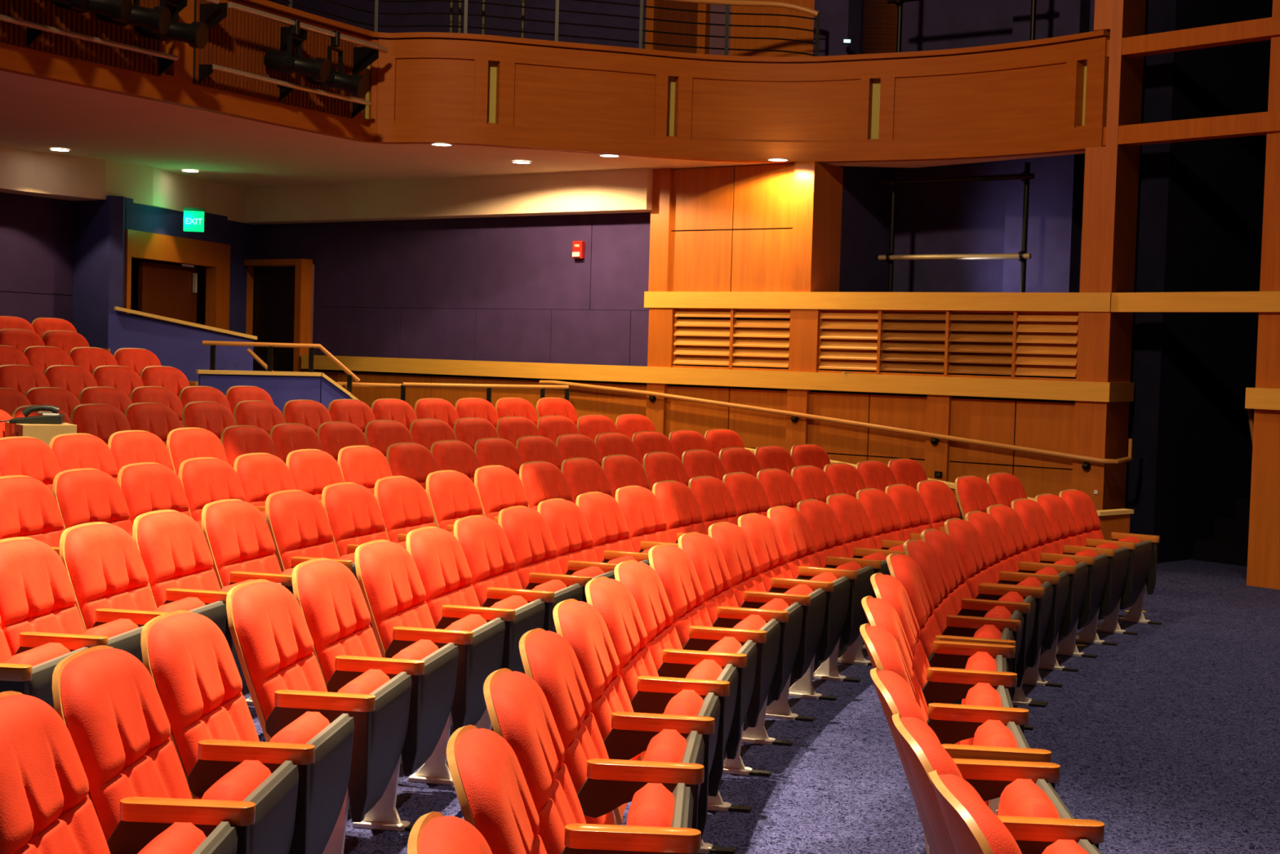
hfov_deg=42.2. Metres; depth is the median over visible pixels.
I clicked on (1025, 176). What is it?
frame
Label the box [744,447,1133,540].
wall
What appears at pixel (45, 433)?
cardboard box
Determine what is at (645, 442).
seat
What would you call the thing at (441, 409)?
seat
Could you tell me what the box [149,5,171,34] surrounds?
hood
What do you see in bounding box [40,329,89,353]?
seat
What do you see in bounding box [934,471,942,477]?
wall outlet
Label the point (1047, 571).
seat cushion
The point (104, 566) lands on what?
seat
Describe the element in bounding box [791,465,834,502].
seat
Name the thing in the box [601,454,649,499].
seat
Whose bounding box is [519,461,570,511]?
seat
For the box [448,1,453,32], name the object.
railing post
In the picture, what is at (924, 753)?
seat
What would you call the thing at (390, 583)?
seat
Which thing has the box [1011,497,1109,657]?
seat
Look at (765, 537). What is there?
seat
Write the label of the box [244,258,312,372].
door
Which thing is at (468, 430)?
seat
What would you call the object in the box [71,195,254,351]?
wall
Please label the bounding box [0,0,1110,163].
balcony
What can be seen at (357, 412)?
seat
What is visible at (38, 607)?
seat
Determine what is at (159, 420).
seat
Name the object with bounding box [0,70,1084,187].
ceiling
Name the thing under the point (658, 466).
seat
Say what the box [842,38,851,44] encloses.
indicator light
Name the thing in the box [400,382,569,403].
handrail
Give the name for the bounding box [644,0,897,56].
trim
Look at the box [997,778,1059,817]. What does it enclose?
seat cushion
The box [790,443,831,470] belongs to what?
seat
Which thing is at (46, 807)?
seat
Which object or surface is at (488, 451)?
seat
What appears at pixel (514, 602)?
seat cushion
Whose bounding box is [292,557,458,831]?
seat
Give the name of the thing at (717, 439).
seat
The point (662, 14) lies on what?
door
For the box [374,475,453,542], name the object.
seat
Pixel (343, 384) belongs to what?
handrail
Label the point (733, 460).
seat
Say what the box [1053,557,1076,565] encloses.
seat cushion
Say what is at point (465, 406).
seat
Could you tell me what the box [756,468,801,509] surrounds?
seat
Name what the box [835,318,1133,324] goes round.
trim
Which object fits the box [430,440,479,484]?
seat
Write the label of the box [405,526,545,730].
seat
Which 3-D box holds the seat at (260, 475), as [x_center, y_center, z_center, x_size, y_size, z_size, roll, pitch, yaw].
[-2.048,0.592,9.685,0.574,0.854,0.565,3,3,21]
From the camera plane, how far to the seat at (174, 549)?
6.88 m
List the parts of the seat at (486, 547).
backrest, arm panel, armrest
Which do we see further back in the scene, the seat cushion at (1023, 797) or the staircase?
the staircase
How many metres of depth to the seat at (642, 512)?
9.53 m
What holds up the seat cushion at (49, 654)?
on the seat at (29, 672)
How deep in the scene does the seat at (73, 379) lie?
13.01 m
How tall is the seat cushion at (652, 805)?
0.405 m
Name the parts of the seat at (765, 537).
backrest, arm panel, armrest, leg, floor plate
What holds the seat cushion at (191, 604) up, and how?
on the seat at (104, 566)
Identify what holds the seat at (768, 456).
on the floor
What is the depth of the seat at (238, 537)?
7.44 m
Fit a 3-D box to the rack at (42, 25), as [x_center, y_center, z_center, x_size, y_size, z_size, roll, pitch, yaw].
[-3.984,-2.933,11.396,0.386,0.670,2.770,3,3,27]
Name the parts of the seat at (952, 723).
backrest, arm panel, armrest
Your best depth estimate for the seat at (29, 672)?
5.22 m
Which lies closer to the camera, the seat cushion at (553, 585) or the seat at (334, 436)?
the seat cushion at (553, 585)
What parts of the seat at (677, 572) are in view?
backrest, arm panel, armrest, leg, floor plate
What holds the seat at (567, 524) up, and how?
on the floor
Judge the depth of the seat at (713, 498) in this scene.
10.49 m
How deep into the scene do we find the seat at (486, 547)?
7.49 m
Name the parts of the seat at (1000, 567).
backrest, arm panel, armrest, leg, floor plate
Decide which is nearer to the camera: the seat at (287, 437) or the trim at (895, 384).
the seat at (287, 437)
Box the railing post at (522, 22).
[520,0,526,38]
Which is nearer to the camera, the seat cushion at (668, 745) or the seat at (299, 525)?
the seat cushion at (668, 745)
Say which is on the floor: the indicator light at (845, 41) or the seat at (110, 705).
the seat at (110, 705)
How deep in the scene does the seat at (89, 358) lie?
14.21 m
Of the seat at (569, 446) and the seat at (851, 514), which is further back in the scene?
the seat at (569, 446)
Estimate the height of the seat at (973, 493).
0.854 m
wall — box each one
[0,191,74,324]
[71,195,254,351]
[106,306,257,386]
[195,369,359,413]
[253,160,1133,497]
[253,212,650,366]
[267,0,646,48]
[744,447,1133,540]
[813,0,1094,292]
[1124,0,1272,563]
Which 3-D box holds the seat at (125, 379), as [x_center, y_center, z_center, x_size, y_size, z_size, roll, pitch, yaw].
[-4.090,-0.064,13.404,0.574,0.854,0.549,3,3,29]
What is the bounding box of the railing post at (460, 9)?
[457,0,462,32]
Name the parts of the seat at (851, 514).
backrest, arm panel, armrest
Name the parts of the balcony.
rail, panel frame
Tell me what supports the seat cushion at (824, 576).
on the seat at (765, 537)
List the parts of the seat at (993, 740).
backrest, leg, armrest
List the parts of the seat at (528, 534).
backrest, arm panel, armrest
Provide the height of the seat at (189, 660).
0.854 m
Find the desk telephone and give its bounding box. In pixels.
[0,404,64,423]
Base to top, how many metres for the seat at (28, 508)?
0.854 m
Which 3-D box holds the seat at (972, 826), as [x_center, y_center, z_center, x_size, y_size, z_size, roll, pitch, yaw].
[0.840,1.117,3.156,0.574,0.854,0.596,2,3,-1]
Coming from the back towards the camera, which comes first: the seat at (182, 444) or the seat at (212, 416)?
the seat at (212, 416)
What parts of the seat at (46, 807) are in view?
backrest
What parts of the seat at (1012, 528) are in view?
backrest, arm panel, armrest, leg, floor plate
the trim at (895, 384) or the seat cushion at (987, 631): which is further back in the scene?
the trim at (895, 384)
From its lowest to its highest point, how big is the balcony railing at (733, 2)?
0.555 m
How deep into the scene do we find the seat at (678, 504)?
10.02 m
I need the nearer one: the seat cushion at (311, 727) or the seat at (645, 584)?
the seat cushion at (311, 727)
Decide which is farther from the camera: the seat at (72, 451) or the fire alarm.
the fire alarm
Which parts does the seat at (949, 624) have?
backrest, arm panel, armrest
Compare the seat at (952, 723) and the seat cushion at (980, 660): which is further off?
the seat cushion at (980, 660)
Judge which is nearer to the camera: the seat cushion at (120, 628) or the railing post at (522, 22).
the seat cushion at (120, 628)
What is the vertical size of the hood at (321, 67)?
0.200 m
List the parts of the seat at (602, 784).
backrest, arm panel, armrest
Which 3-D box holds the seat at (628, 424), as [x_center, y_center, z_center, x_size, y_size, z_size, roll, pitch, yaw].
[0.105,0.319,15.150,0.574,0.854,0.619,4,3,40]
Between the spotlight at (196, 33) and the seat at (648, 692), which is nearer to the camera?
the seat at (648, 692)
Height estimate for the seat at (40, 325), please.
0.854 m
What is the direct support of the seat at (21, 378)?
on the floor
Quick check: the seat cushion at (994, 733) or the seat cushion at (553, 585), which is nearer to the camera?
the seat cushion at (994, 733)
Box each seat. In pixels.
[0,315,35,332]
[0,328,44,351]
[0,345,30,365]
[0,364,49,394]
[0,387,31,416]
[0,408,13,438]
[0,435,61,492]
[0,475,64,555]
[0,536,143,663]
[0,615,89,709]
[0,690,237,853]
[11,404,72,424]
[22,346,74,373]
[24,386,79,418]
[31,317,110,351]
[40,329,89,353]
[43,364,97,399]
[48,433,118,481]
[52,467,132,537]
[52,644,298,853]
[59,521,226,636]
[68,346,118,373]
[70,403,130,444]
[78,386,132,413]
[92,364,143,397]
[107,430,173,472]
[113,347,198,386]
[117,462,202,530]
[124,402,182,446]
[129,386,183,427]
[132,509,284,688]
[139,365,190,396]
[140,609,354,853]
[165,426,228,476]
[178,386,231,413]
[178,457,279,565]
[181,400,236,439]
[201,498,293,705]
[220,425,278,467]
[225,385,273,415]
[226,578,411,853]
[233,400,285,434]
[233,453,296,511]
[265,489,373,631]
[269,422,324,463]
[282,399,332,433]
[285,448,344,503]
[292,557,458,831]
[317,421,368,462]
[321,482,406,656]
[327,399,375,433]
[337,445,392,495]
[354,539,505,785]
[364,419,413,457]
[370,398,417,430]
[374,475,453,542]
[386,442,438,493]
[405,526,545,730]
[407,811,492,853]
[408,417,456,450]
[413,397,458,429]
[426,470,498,532]
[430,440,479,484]
[446,724,546,853]
[453,417,498,450]
[453,515,583,632]
[454,397,498,429]
[474,437,522,476]
[474,465,528,522]
[483,667,701,853]
[494,397,537,426]
[496,416,540,446]
[497,505,615,603]
[515,435,562,470]
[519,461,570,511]
[519,627,704,853]
[535,396,577,425]
[537,415,579,444]
[537,497,649,574]
[552,598,720,843]
[555,433,601,466]
[560,457,610,503]
[575,491,649,563]
[576,414,617,441]
[585,576,738,853]
[594,431,639,462]
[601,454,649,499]
[614,560,757,813]
[615,413,655,439]
[615,485,678,552]
[631,431,675,465]
[642,451,688,491]
[648,543,781,777]
[652,480,708,543]
[668,429,710,461]
[678,531,803,746]
[681,448,725,480]
[688,475,737,534]
[704,428,744,456]
[707,521,826,721]
[718,447,760,477]
[722,471,768,519]
[737,512,850,700]
[754,444,795,475]
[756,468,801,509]
[767,505,875,682]
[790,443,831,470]
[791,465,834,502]
[796,498,890,666]
[823,462,865,497]
[826,493,905,648]
[855,460,896,492]
[856,488,921,549]
[859,622,1051,853]
[861,595,1029,821]
[870,572,1017,744]
[870,667,1104,853]
[884,484,930,541]
[886,552,1015,704]
[887,457,962,519]
[892,713,1101,853]
[902,538,1023,700]
[916,480,959,533]
[920,528,1046,730]
[928,769,1022,853]
[944,517,1053,705]
[955,475,996,519]
[964,510,1070,687]
[986,472,1027,507]
[986,504,1088,672]
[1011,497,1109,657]
[1035,493,1130,645]
[1058,488,1161,635]
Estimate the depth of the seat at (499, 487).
10.18 m
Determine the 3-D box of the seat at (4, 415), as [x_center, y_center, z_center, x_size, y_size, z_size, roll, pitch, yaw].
[-3.836,0.313,10.081,0.574,0.854,0.581,3,3,20]
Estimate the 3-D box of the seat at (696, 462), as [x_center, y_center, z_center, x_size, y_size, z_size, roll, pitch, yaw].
[0.620,0.610,12.546,0.574,0.854,0.573,3,3,34]
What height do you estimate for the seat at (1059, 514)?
0.854 m
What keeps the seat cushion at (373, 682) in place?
on the seat at (273, 641)
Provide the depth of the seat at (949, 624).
7.22 m
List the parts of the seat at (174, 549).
backrest, armrest, arm panel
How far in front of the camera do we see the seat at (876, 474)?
12.63 m
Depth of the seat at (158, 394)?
12.78 m
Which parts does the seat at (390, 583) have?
backrest, arm panel, leg, armrest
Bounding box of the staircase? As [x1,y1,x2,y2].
[1193,497,1250,566]
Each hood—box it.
[70,0,88,11]
[111,0,132,22]
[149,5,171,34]
[186,21,208,48]
[311,57,330,82]
[350,73,368,97]
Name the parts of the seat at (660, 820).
backrest, arm panel, armrest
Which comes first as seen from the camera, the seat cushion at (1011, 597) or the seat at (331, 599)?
the seat at (331, 599)
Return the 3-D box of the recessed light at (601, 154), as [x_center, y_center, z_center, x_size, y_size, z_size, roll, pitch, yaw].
[-0.279,-2.486,15.184,0.196,0.009,0.196,2,3,0]
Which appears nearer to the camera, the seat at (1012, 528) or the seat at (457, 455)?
the seat at (1012, 528)
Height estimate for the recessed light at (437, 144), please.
0.009 m
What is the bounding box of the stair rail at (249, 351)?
[246,348,273,371]
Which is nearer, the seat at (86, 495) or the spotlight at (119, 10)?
the seat at (86, 495)
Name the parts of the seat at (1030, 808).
backrest, armrest, arm panel, armrest, arm panel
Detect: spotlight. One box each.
[52,0,88,11]
[53,0,132,22]
[94,0,171,34]
[134,0,208,48]
[263,18,330,82]
[306,31,368,97]
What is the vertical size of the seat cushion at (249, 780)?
0.405 m
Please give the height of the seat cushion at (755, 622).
0.405 m
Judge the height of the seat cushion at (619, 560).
0.405 m
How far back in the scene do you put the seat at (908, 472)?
13.02 m
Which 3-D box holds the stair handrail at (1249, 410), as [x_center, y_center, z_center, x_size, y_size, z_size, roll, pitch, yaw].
[5.459,0.169,14.937,0.041,1.636,2.255,2,3,16]
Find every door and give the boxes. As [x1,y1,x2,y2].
[124,229,230,334]
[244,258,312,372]
[655,0,697,53]
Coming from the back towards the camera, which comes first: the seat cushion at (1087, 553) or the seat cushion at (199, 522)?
the seat cushion at (1087, 553)
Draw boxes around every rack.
[0,0,219,75]
[192,0,387,118]
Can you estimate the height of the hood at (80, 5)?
0.200 m
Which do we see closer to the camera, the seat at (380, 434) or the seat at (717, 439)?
the seat at (380, 434)
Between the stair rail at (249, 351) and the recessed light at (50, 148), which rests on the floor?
the stair rail at (249, 351)
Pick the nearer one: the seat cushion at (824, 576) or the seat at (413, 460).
the seat cushion at (824, 576)
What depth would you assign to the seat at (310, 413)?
13.02 m
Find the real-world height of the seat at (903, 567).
0.854 m
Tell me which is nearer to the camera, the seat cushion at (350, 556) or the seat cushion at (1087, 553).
the seat cushion at (350, 556)
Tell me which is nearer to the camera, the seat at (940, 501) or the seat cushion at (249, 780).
the seat cushion at (249, 780)
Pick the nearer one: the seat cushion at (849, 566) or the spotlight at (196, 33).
the seat cushion at (849, 566)
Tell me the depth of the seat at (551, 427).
14.33 m
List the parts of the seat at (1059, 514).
backrest, arm panel, leg, armrest, floor plate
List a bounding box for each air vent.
[671,307,790,371]
[817,309,1079,381]
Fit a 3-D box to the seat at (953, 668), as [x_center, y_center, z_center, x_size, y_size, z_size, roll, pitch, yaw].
[1.131,0.991,6.160,0.574,0.854,0.650,2,3,12]
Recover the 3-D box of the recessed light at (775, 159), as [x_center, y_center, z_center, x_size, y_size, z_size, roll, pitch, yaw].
[1.260,-2.440,15.144,0.196,0.009,0.196,2,3,0]
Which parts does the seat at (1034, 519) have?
backrest, arm panel, armrest, leg, floor plate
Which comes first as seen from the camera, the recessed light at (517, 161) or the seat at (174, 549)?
the seat at (174, 549)
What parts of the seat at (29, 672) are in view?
backrest, arm panel, armrest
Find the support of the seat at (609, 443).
on the floor
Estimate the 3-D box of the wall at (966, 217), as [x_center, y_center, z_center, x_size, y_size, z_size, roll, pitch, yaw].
[3.053,-2.955,15.602,3.400,5.200,1.250,3,3,35]
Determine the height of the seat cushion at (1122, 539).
0.405 m
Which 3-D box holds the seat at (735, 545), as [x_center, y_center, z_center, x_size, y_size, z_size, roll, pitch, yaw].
[0.612,0.898,7.895,0.574,0.854,0.566,2,3,18]
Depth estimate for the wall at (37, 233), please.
16.79 m
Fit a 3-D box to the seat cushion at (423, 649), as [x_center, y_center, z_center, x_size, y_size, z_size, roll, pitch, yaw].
[-0.827,0.976,5.900,0.164,0.405,0.444,2,3,9]
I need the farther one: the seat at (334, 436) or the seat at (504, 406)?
the seat at (504, 406)
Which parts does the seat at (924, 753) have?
backrest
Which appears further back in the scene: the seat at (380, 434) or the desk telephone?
the seat at (380, 434)
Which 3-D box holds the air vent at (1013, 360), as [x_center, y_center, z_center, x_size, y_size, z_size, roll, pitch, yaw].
[2.711,-0.736,14.629,2.472,0.584,0.260,3,3,35]
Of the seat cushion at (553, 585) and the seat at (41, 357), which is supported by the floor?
the seat at (41, 357)
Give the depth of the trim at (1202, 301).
14.27 m
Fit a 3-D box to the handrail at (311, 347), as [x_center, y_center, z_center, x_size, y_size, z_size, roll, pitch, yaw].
[-3.375,-0.556,15.673,1.489,0.476,0.066,1,3,-23]
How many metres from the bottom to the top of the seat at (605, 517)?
0.854 m
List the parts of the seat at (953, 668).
backrest, arm panel, arm panel, armrest, armrest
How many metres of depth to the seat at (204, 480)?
9.17 m
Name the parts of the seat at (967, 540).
backrest, armrest, leg, arm panel, floor plate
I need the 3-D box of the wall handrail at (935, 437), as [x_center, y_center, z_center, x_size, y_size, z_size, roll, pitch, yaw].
[1.454,-0.054,15.324,6.098,0.562,0.352,3,3,32]
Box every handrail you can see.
[201,340,359,394]
[337,382,402,387]
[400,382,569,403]
[538,380,1132,470]
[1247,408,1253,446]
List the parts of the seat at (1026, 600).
backrest, arm panel, armrest, arm panel, armrest, leg, floor plate, floor plate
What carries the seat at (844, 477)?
on the floor
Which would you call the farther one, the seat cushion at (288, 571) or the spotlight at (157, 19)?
the spotlight at (157, 19)
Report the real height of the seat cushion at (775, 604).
0.405 m
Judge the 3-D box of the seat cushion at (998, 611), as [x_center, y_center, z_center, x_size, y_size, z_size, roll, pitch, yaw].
[1.551,1.009,7.347,0.164,0.405,0.444,2,3,17]
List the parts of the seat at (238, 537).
backrest, armrest, arm panel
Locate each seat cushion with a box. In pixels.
[4,642,70,666]
[83,618,138,638]
[137,822,206,853]
[154,596,205,612]
[195,520,201,528]
[201,760,271,800]
[219,579,253,591]
[261,511,266,518]
[269,711,329,743]
[280,567,293,574]
[337,668,390,694]
[338,552,355,562]
[391,639,438,659]
[396,541,406,549]
[444,613,487,631]
[490,595,528,609]
[531,579,566,591]
[571,566,604,577]
[607,555,637,564]
[626,782,674,826]
[643,728,686,762]
[663,689,703,715]
[685,659,722,679]
[707,636,742,653]
[733,614,766,630]
[758,598,788,610]
[783,583,813,595]
[810,572,836,582]
[835,561,862,570]
[862,552,886,560]
[888,544,904,551]
[954,651,996,744]
[960,624,1001,704]
[960,682,1001,745]
[973,720,1017,806]
[984,605,1011,618]
[997,591,1023,602]
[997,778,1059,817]
[1016,577,1041,586]
[1035,566,1057,575]
[1041,839,1088,853]
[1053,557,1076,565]
[1074,549,1097,556]
[1096,542,1118,549]
[1118,536,1140,543]
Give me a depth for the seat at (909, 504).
10.66 m
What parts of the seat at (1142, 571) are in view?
backrest, leg, arm panel, armrest, floor plate, leg, arm panel, armrest, floor plate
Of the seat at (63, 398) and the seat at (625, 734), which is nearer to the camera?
the seat at (625, 734)
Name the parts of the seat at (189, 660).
backrest, arm panel, armrest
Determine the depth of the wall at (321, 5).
17.96 m
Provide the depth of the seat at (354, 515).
8.58 m
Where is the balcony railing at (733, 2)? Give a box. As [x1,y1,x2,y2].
[280,0,819,56]
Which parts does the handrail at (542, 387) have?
post, rail, post, post, post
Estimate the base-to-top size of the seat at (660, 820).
0.854 m
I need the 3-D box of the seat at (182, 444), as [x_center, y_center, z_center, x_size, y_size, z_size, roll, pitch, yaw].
[-2.699,0.442,10.602,0.574,0.854,0.579,3,3,23]
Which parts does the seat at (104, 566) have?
backrest, arm panel, armrest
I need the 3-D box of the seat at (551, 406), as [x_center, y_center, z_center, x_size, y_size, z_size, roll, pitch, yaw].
[-0.649,0.157,15.589,0.574,0.854,0.630,4,3,39]
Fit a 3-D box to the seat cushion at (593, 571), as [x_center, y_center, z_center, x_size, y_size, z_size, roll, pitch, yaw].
[-0.289,0.894,8.087,0.165,0.405,0.444,2,3,18]
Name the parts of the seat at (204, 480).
backrest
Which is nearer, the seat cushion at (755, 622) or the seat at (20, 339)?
the seat cushion at (755, 622)
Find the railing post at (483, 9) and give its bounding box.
[481,0,485,34]
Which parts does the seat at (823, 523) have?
backrest, arm panel, leg, armrest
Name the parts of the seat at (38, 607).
backrest, arm panel, armrest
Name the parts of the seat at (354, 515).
armrest, backrest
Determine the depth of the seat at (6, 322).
15.49 m
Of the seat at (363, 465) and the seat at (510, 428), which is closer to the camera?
the seat at (363, 465)
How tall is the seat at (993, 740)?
0.854 m
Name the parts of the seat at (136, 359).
backrest, armrest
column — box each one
[1071,0,1146,510]
[1246,0,1279,589]
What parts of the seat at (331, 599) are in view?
backrest, arm panel, armrest, leg, floor plate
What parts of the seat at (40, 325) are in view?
backrest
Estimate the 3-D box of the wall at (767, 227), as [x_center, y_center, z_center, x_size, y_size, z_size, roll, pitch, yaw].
[-1.056,-0.786,17.540,12.480,3.660,0.645,3,3,35]
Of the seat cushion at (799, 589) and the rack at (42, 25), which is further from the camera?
the rack at (42, 25)
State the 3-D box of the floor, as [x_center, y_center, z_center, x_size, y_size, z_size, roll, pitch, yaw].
[-1.025,0.850,9.549,26.000,1.250,25.000,2,3,0]
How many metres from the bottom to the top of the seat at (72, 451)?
0.854 m
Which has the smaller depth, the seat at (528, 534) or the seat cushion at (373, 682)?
the seat cushion at (373, 682)
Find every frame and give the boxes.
[878,162,1034,292]
[887,0,1036,52]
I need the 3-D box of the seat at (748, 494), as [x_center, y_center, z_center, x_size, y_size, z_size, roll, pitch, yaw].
[0.846,0.740,10.910,0.574,0.854,0.553,3,3,30]
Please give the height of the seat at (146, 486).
0.854 m
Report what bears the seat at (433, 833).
on the floor
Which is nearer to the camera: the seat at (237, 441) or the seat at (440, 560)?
the seat at (440, 560)
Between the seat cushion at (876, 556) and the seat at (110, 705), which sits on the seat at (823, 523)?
the seat cushion at (876, 556)
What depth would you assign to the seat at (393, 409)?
13.93 m
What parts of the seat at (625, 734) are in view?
backrest, arm panel, armrest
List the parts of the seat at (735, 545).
backrest, arm panel, armrest, leg, floor plate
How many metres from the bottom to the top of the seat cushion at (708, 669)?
0.405 m
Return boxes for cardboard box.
[4,421,76,445]
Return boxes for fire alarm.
[572,240,585,258]
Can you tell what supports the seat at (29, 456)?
on the floor
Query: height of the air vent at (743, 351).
0.584 m
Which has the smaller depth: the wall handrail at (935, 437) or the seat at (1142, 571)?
the seat at (1142, 571)
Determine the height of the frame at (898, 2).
2.480 m
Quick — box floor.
[241,559,1279,853]
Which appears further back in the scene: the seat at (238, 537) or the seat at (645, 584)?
the seat at (238, 537)
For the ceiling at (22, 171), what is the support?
attached to the wall at (100, 226)
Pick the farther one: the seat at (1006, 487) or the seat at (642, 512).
the seat at (1006, 487)
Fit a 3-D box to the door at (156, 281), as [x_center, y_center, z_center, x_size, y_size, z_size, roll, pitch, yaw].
[-5.349,-0.962,18.279,0.630,2.700,2.280,2,3,13]
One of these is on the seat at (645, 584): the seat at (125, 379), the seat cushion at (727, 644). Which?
the seat cushion at (727, 644)
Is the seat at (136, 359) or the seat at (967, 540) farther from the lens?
the seat at (136, 359)
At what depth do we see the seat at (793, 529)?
8.72 m
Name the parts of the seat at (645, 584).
backrest, arm panel, armrest, leg, floor plate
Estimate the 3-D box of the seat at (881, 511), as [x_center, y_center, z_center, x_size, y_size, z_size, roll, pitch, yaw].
[1.627,0.823,10.219,0.574,0.854,0.560,3,3,29]
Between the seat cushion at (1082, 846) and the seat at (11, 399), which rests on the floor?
the seat at (11, 399)
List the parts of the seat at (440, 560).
backrest, arm panel, armrest, leg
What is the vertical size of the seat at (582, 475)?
0.854 m
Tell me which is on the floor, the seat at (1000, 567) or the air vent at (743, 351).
the seat at (1000, 567)
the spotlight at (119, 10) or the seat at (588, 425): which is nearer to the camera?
the spotlight at (119, 10)
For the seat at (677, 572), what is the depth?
6.74 m
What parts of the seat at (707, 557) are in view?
backrest, arm panel, armrest, leg, floor plate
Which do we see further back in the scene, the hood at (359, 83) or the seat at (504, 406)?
the seat at (504, 406)
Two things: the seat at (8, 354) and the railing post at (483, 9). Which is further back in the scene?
the railing post at (483, 9)
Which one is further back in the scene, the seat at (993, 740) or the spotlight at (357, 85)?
the spotlight at (357, 85)
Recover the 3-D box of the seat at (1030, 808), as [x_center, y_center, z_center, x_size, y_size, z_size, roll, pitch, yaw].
[0.867,1.069,4.252,0.574,0.854,0.631,2,3,4]
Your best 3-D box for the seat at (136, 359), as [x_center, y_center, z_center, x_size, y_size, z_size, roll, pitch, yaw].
[-4.284,-0.264,14.615,0.574,0.854,0.596,3,3,31]
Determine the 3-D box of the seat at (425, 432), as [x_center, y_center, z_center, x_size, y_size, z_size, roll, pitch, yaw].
[-1.482,0.372,12.950,0.574,0.854,0.571,3,3,32]
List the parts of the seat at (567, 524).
backrest, arm panel, armrest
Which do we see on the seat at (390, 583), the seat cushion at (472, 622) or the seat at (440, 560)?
the seat cushion at (472, 622)
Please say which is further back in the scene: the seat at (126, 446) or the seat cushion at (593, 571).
the seat at (126, 446)
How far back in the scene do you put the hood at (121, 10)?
11.41 m
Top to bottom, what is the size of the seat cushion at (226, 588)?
0.405 m
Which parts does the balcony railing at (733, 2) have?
post, post, post, post, post, post, rail, post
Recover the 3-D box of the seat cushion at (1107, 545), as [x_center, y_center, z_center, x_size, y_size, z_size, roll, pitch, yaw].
[2.818,0.919,10.163,0.164,0.405,0.444,3,3,31]
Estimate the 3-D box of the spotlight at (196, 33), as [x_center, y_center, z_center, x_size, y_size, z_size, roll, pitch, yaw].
[-3.422,-3.001,12.121,0.526,0.477,0.210,2,3,12]
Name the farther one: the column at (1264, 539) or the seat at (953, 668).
the column at (1264, 539)
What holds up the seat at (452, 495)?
on the floor
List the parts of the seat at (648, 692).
backrest, arm panel, armrest, leg, floor plate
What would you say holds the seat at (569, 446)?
on the floor
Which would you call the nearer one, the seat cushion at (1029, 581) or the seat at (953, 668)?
the seat at (953, 668)
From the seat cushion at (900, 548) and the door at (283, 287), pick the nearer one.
the seat cushion at (900, 548)
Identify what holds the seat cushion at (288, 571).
on the seat at (238, 537)
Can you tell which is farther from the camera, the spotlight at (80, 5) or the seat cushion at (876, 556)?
the spotlight at (80, 5)
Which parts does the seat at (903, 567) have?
backrest, armrest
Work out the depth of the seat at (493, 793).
3.33 m
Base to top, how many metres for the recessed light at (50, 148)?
0.009 m
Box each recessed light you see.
[48,147,70,151]
[180,168,199,172]
[430,142,453,146]
[511,160,531,164]
[599,153,620,156]
[767,157,788,161]
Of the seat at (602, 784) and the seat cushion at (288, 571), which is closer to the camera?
the seat at (602, 784)
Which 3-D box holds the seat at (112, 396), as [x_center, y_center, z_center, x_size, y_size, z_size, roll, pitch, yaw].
[-3.804,0.137,12.236,0.574,0.854,0.564,3,3,26]
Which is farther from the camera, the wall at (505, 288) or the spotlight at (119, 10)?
the wall at (505, 288)
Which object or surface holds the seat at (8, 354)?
on the floor
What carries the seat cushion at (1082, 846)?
on the seat at (924, 753)
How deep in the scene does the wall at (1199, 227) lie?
14.26 m
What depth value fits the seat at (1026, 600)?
7.84 m
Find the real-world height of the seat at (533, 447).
0.854 m
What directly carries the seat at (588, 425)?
on the floor
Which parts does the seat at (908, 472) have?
backrest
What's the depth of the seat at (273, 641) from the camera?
5.16 m
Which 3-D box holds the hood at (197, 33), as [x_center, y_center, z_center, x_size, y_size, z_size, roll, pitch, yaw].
[-3.221,-2.855,12.084,0.108,0.200,0.190,2,3,12]
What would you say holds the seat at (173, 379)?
on the floor
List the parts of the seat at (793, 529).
backrest, arm panel, leg, armrest, floor plate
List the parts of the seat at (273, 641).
backrest, arm panel, armrest, leg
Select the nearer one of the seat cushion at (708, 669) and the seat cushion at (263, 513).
the seat cushion at (708, 669)
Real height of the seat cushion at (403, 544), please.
0.405 m
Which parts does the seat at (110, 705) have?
backrest, arm panel, armrest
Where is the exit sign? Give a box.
[182,207,204,231]
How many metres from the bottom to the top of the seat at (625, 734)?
0.854 m
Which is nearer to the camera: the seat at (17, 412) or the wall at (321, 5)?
the seat at (17, 412)
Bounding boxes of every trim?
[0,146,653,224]
[301,354,1134,401]
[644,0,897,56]
[644,291,1279,312]
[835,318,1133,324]
[1102,110,1279,146]
[1106,15,1279,57]
[1244,387,1279,409]
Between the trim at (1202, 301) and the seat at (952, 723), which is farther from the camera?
the trim at (1202, 301)
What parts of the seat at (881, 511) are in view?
backrest, armrest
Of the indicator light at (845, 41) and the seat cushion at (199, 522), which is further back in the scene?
the indicator light at (845, 41)
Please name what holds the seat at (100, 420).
on the floor
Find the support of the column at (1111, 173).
attached to the wall at (767, 227)
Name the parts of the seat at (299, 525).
backrest, armrest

